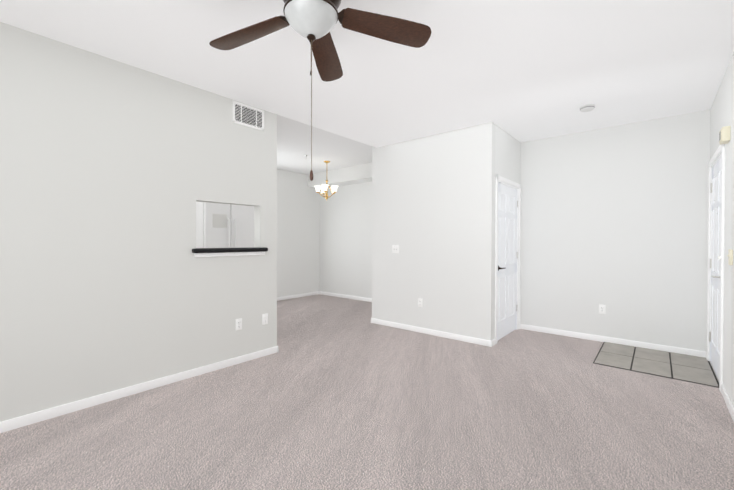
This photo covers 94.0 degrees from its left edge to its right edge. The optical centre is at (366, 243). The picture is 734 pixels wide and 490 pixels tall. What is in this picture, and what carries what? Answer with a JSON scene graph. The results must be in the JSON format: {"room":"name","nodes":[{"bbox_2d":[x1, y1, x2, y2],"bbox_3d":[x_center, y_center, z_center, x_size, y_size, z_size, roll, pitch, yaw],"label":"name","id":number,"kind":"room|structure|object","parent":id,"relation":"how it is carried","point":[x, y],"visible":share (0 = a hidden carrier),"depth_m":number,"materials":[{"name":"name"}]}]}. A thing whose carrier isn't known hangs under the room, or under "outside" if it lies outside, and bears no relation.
{"room":"empty living room","nodes":[
{"label":"empty living room","id":0,"kind":"room"},
{"bbox_2d":[0,22,276,421],"bbox_3d":[-2.513,-0.234,2.144,0.120,2.920,4.520,0,1,40],"label":"wall","id":1,"kind":"structure","parent":0,"point":[112,171],"depth_m":2.68,"materials":[{"name":"white paint"}]},
{"bbox_2d":[0,346,276,432],"bbox_3d":[-2.427,1.191,2.158,0.013,0.072,4.400,0,1,40],"label":"baseboard","id":2,"kind":"structure","parent":1,"relation":"attached to","point":[29,419],"depth_m":2.71,"materials":[{"name":"white wood"}]},
{"bbox_2d":[192,247,267,256],"bbox_3d":[-1.387,0.081,3.458,0.205,0.080,0.778,0,1,40],"label":"sill ledge","id":3,"kind":"object","parent":1,"relation":"attached to","point":[214,252],"visible":0.85,"depth_m":3.36,"materials":[{"name":"black"}]},
{"bbox_2d":[236,318,241,329],"bbox_3d":[-1.303,0.819,3.485,0.009,0.115,0.070,0,1,40],"label":"electrical outlet","id":4,"kind":"object","parent":1,"relation":"attached to","point":[239,324],"visible":1,"depth_m":3.48,"materials":[{"name":"white plastic"}]},
{"bbox_2d":[233,100,263,130],"bbox_3d":[-1.225,-1.324,3.556,0.008,0.220,0.360,0,1,40],"label":"air vent","id":5,"kind":"object","parent":1,"relation":"in","point":[248,115],"visible":1,"depth_m":3.55,"materials":[{"name":"white plastic"}]},
{"bbox_2d":[262,313,267,324],"bbox_3d":[-1.106,0.817,3.717,0.009,0.115,0.070,0,1,40],"label":"electrical outlet","id":6,"kind":"object","parent":1,"relation":"attached to","point":[264,319],"visible":1,"depth_m":3.71,"materials":[{"name":"white plastic"}]},
{"bbox_2d":[196,201,253,247],"bbox_3d":[-2.029,0.297,4.922,0.818,1.818,0.900,0,1,40],"label":"refrigerator","id":7,"kind":"object","parent":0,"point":[218,225],"visible":0.17,"depth_m":4.54,"materials":[{"name":"white"}]},
{"bbox_2d":[277,169,319,296],"bbox_3d":[-3.555,-0.260,5.247,0.120,2.920,7.670,0,1,40],"label":"wall","id":8,"kind":"structure","parent":0,"point":[298,235],"depth_m":7.54,"materials":[{"name":"white paint"}]},
{"bbox_2d":[277,291,319,300],"bbox_3d":[-1.892,1.153,7.123,0.013,0.072,2.430,0,1,40],"label":"baseboard","id":9,"kind":"structure","parent":8,"relation":"attached to","point":[297,295],"depth_m":7.55,"materials":[{"name":"white wood"}]},
{"bbox_2d":[277,115,371,174],"bbox_3d":[-2.522,-1.625,4.286,2.920,0.170,7.790,0,1,40],"label":"ceiling","id":10,"kind":"structure","parent":0,"point":[294,145],"depth_m":5.62,"materials":[{"name":"white paint"}]},
{"bbox_2d":[314,161,337,199],"bbox_3d":[-0.745,-1.181,6.468,0.465,0.745,0.450,0,1,40],"label":"chandelier","id":11,"kind":"object","parent":10,"relation":"hanging from","point":[324,188],"visible":1,"depth_m":6.39,"materials":[{"name":"white glass"}]},
{"bbox_2d":[308,163,371,187],"bbox_3d":[-0.184,-1.502,7.018,2.720,0.450,0.360,0,1,40],"label":"soffit","id":12,"kind":"structure","parent":10,"relation":"attached to","point":[362,173],"depth_m":7.07,"materials":[{"name":"white paint"}]},
{"bbox_2d":[320,182,371,297],"bbox_3d":[0.014,-0.267,7.172,2.840,2.920,0.120,0,1,40],"label":"wall","id":13,"kind":"structure","parent":0,"point":[345,239],"depth_m":7.47,"materials":[{"name":"white paint"}]},
{"bbox_2d":[320,291,371,301],"bbox_3d":[-0.078,1.157,7.171,2.720,0.072,0.013,0,1,40],"label":"baseboard","id":14,"kind":"structure","parent":13,"relation":"attached to","point":[347,296],"depth_m":7.47,"materials":[{"name":"white wood"}]},
{"bbox_2d":[0,294,733,489],"bbox_3d":[-1.082,1.272,3.084,6.710,0.100,7.790,0,1,40],"label":"floor carpet","id":15,"kind":"object","parent":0,"point":[336,393],"visible":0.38,"depth_m":2.33,"materials":[{"name":"grey carpet"}]},
{"bbox_2d":[593,342,718,387],"bbox_3d":[2.984,1.223,3.592,0.920,0.008,0.980,0,1,40],"label":"floor","id":16,"kind":"structure","parent":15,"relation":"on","point":[687,368],"depth_m":3.50,"materials":[{"name":"grey tile"}]},
{"bbox_2d":[0,0,733,147],"bbox_3d":[-0.049,-1.557,2.016,3.790,0.260,7.520,0,1,40],"label":"ceiling","id":17,"kind":"structure","parent":0,"point":[520,71],"depth_m":2.65,"materials":[{"name":"white paint"}]},
{"bbox_2d":[209,0,430,180],"bbox_3d":[-0.323,-0.875,1.739,1.265,1.101,1.213,0,1,40],"label":"ceiling fan","id":18,"kind":"object","parent":17,"relation":"hanging from","point":[313,22],"visible":1,"depth_m":1.85,"materials":[{"name":"brown wood"}]},
{"bbox_2d":[580,104,594,111],"bbox_3d":[2.301,-1.412,3.578,0.138,0.046,0.138,0,1,40],"label":"smoke detector","id":19,"kind":"object","parent":17,"relation":"attached to","point":[587,107],"visible":1,"depth_m":3.54,"materials":[{"name":"white plastic"}]},
{"bbox_2d":[372,122,495,340],"bbox_3d":[0.813,-0.246,4.688,1.830,2.920,0.120,0,1,40],"label":"wall","id":20,"kind":"structure","parent":0,"point":[433,207],"depth_m":4.51,"materials":[{"name":"white paint"}]},
{"bbox_2d":[392,245,398,252],"bbox_3d":[0.409,0.076,4.942,0.116,0.115,0.016,0,1,40],"label":"light switch","id":21,"kind":"object","parent":20,"relation":"attached to","point":[395,248],"visible":1,"depth_m":4.94,"materials":[{"name":"white plastic"}]},
{"bbox_2d":[418,298,422,306],"bbox_3d":[0.727,0.804,4.682,0.070,0.115,0.009,0,1,40],"label":"electrical outlet","id":22,"kind":"object","parent":20,"relation":"attached to","point":[419,302],"visible":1,"depth_m":4.68,"materials":[{"name":"white plastic"}]},
{"bbox_2d":[371,318,490,346],"bbox_3d":[0.767,1.178,4.648,1.856,0.072,0.013,0,1,40],"label":"baseboard","id":23,"kind":"structure","parent":20,"relation":"attached to","point":[440,333],"depth_m":4.53,"materials":[{"name":"white wood"}]},
{"bbox_2d":[495,125,520,261],"bbox_3d":[1.824,-0.243,4.559,0.120,2.920,0.990,0,1,40],"label":"wall","id":24,"kind":"structure","parent":0,"point":[507,156],"depth_m":4.47,"materials":[{"name":"white paint"}]},
{"bbox_2d":[491,339,495,346],"bbox_3d":[1.509,1.184,4.098,0.013,0.072,0.133,0,1,40],"label":"baseboard","id":25,"kind":"structure","parent":24,"relation":"attached to","point":[493,342],"depth_m":4.09,"materials":[{"name":"white wood"}]},
{"bbox_2d":[498,182,517,339],"bbox_3d":[1.865,0.220,4.522,0.098,1.974,0.826,0,1,40],"label":"closet door","id":26,"kind":"structure","parent":24,"relation":"in","point":[507,256],"depth_m":4.53,"materials":[{"name":"white wood"}]},
{"bbox_2d":[495,174,520,343],"bbox_3d":[1.826,0.188,4.553,0.136,2.058,0.976,0,1,40],"label":"trim","id":27,"kind":"structure","parent":24,"relation":"attached to","point":[510,183],"depth_m":4.57,"materials":[{"name":"white wood"}]},
{"bbox_2d":[520,109,709,351],"bbox_3d":[2.263,-0.245,4.915,3.750,2.920,0.120,0,1,40],"label":"wall","id":28,"kind":"structure","parent":0,"point":[614,219],"depth_m":4.15,"materials":[{"name":"white paint"}]},
{"bbox_2d":[599,304,605,313],"bbox_3d":[2.932,0.816,4.269,0.070,0.115,0.009,0,1,40],"label":"electrical outlet","id":29,"kind":"object","parent":28,"relation":"attached to","point":[602,309],"visible":1,"depth_m":4.27,"materials":[{"name":"white plastic"}]},
{"bbox_2d":[520,324,706,357],"bbox_3d":[2.915,1.185,4.284,1.920,0.072,0.013,0,1,40],"label":"baseboard","id":30,"kind":"structure","parent":28,"relation":"attached to","point":[698,353],"depth_m":4.17,"materials":[{"name":"white wood"}]},
{"bbox_2d":[710,52,733,406],"bbox_3d":[1.349,-0.215,0.841,0.120,2.920,7.520,0,1,40],"label":"wall","id":31,"kind":"structure","parent":0,"point":[722,112],"depth_m":2.69,"materials":[{"name":"white paint"}]},
{"bbox_2d":[709,156,721,378],"bbox_3d":[3.281,0.217,3.226,0.107,1.996,0.875,0,1,40],"label":"entry door","id":32,"kind":"structure","parent":31,"relation":"in","point":[715,261],"depth_m":3.28,"materials":[{"name":"white wood"}]},
{"bbox_2d":[707,144,724,391],"bbox_3d":[3.322,0.187,3.188,0.136,2.088,1.026,0,1,40],"label":"door frame","id":33,"kind":"structure","parent":31,"relation":"attached to","point":[720,149],"depth_m":2.88,"materials":[{"name":"white wood"}]},
{"bbox_2d":[719,126,730,144],"bbox_3d":[2.810,-0.852,2.692,0.051,0.112,0.130,0,1,40],"label":"door chime","id":34,"kind":"object","parent":31,"relation":"attached to","point":[724,135],"visible":1,"depth_m":2.65,"materials":[{"name":"beige plastic"}]},
{"bbox_2d":[721,384,733,421],"bbox_3d":[0.943,1.211,0.479,0.013,0.072,6.190,0,1,40],"label":"baseboard","id":35,"kind":"structure","parent":31,"relation":"attached to","point":[730,407],"depth_m":2.57,"materials":[{"name":"white wood"}]},
{"bbox_2d":[727,249,732,264],"bbox_3d":[2.688,0.099,2.539,0.026,0.115,0.070,0,1,40],"label":"light switch","id":36,"kind":"object","parent":31,"relation":"attached to","point":[730,256],"visible":1,"depth_m":2.51,"materials":[{"name":"beige plastic"}]}
]}

